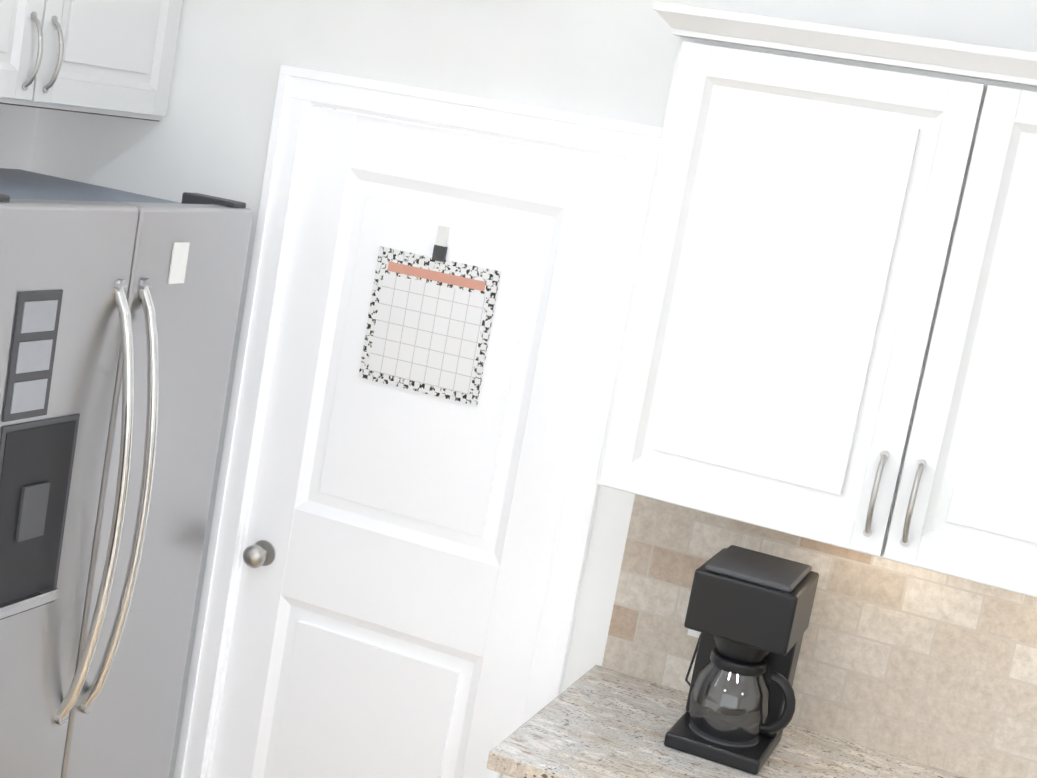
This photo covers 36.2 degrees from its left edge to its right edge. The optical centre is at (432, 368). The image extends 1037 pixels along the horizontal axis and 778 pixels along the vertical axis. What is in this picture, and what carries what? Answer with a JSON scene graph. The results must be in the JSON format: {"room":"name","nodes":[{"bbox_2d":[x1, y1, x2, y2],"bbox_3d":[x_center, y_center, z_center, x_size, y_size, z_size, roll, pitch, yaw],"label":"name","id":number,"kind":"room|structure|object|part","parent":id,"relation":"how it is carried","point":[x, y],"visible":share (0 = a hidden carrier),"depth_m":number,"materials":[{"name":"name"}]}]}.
{"room":"kitchen","nodes":[
{"label":"kitchen","id":0,"kind":"room"},
{"bbox_2d":[0,104,38,171],"bbox_3d":[-2.604,-0.103,0.779,0.200,3.200,7.700,13,10,22],"label":"wall","id":1,"kind":"structure","parent":0,"point":[18,124],"depth_m":3.97,"materials":[{"name":"paint"}]},
{"bbox_2d":[0,0,182,121],"bbox_3d":[-0.962,-0.916,3.374,0.448,0.668,1.114,13,10,22],"label":"upper cabinet","id":2,"kind":"object","parent":1,"relation":"attached to","point":[114,58],"visible":1,"depth_m":3.54,"materials":[{"name":"white wood"}]},
{"bbox_3d":[-0.824,-0.669,3.367,0.040,0.166,0.086,13,10,22],"label":"cabinet fridge handle","id":3,"kind":"part","parent":2,"relation":"part of","materials":[{"name":"silver metal"}]},
{"bbox_2d":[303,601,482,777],"bbox_3d":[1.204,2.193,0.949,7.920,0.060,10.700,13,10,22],"label":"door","id":4,"kind":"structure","parent":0,"point":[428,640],"depth_m":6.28,"materials":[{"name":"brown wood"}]},
{"bbox_2d":[0,168,252,777],"bbox_3d":[-1.009,0.457,3.506,0.777,1.776,0.934,13,10,22],"label":"refrigerator","id":5,"kind":"object","parent":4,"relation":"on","point":[119,309],"visible":1,"depth_m":3.34,"materials":[{"name":"silver metal"}]},
{"bbox_3d":[-0.696,0.264,3.260,0.110,1.045,0.560,13,10,22],"label":"handle","id":6,"kind":"part","parent":5,"relation":"part of","materials":[{"name":"silver metal"}]},
{"bbox_2d":[498,773,512,777],"bbox_3d":[1.532,1.479,2.730,3.032,0.876,0.668,13,10,22],"label":"base cabinet","id":7,"kind":"object","parent":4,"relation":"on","point":[500,775],"depth_m":2.98,"materials":[{"name":"white wood"}]},
{"bbox_2d":[487,665,965,777],"bbox_3d":[1.614,1.033,2.666,3.067,0.036,0.648,13,10,22],"label":"countertop","id":8,"kind":"structure","parent":7,"relation":"on","point":[596,721],"depth_m":3.15,"materials":[{"name":"stone"}]},
{"bbox_2d":[664,545,818,774],"bbox_3d":[0.634,0.566,3.200,0.260,0.378,0.337,13,10,22],"label":"coffee maker","id":9,"kind":"object","parent":8,"relation":"on","point":[748,613],"visible":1,"depth_m":3.09,"materials":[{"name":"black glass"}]},
{"bbox_3d":[0.569,0.611,3.348,0.050,0.128,0.125,13,10,22],"label":"cord","id":10,"kind":"part","parent":9,"relation":"part of","materials":[{"name":"black plastic"}]},
{"bbox_2d":[31,0,1036,777],"bbox_3d":[2.368,0.429,2.722,7.520,3.200,0.150,13,10,22],"label":"wall","id":11,"kind":"structure","parent":0,"point":[209,134],"depth_m":3.59,"materials":[{"name":"paint"}]},
{"bbox_2d":[174,65,661,777],"bbox_3d":[-0.083,0.408,3.751,0.943,2.103,0.176,13,10,22],"label":"pantry door","id":12,"kind":"structure","parent":11,"relation":"in","point":[344,491],"depth_m":3.71,"materials":[{"name":"white wood"}]},
{"bbox_2d":[358,225,500,405],"bbox_3d":[-0.005,-0.135,3.640,0.306,0.388,0.012,13,10,22],"label":"calendar","id":13,"kind":"object","parent":12,"relation":"hanging from","point":[429,323],"visible":1,"depth_m":3.64,"materials":[{"name":"white paper"}]},
{"bbox_2d":[595,2,1036,597],"bbox_3d":[1.830,0.091,2.643,3.143,0.949,0.367,13,10,22],"label":"upper cabinet","id":14,"kind":"object","parent":11,"relation":"attached to","point":[829,334],"visible":1,"depth_m":2.94,"materials":[{"name":"white wood"}]},
{"bbox_2d":[602,494,1036,777],"bbox_3d":[1.806,0.695,2.904,3.055,0.640,0.010,13,10,22],"label":"tile backsplash","id":15,"kind":"structure","parent":11,"relation":"attached to","point":[934,669],"depth_m":3.28,"materials":[{"name":"tile"}]},
{"bbox_2d":[687,629,700,637],"bbox_3d":[0.591,0.530,3.401,0.072,0.115,0.030,13,10,22],"label":"outlet","id":16,"kind":"object","parent":15,"relation":"attached to","point":[693,633],"visible":0.02,"depth_m":3.43,"materials":[{"name":"white plastic"}]}
]}

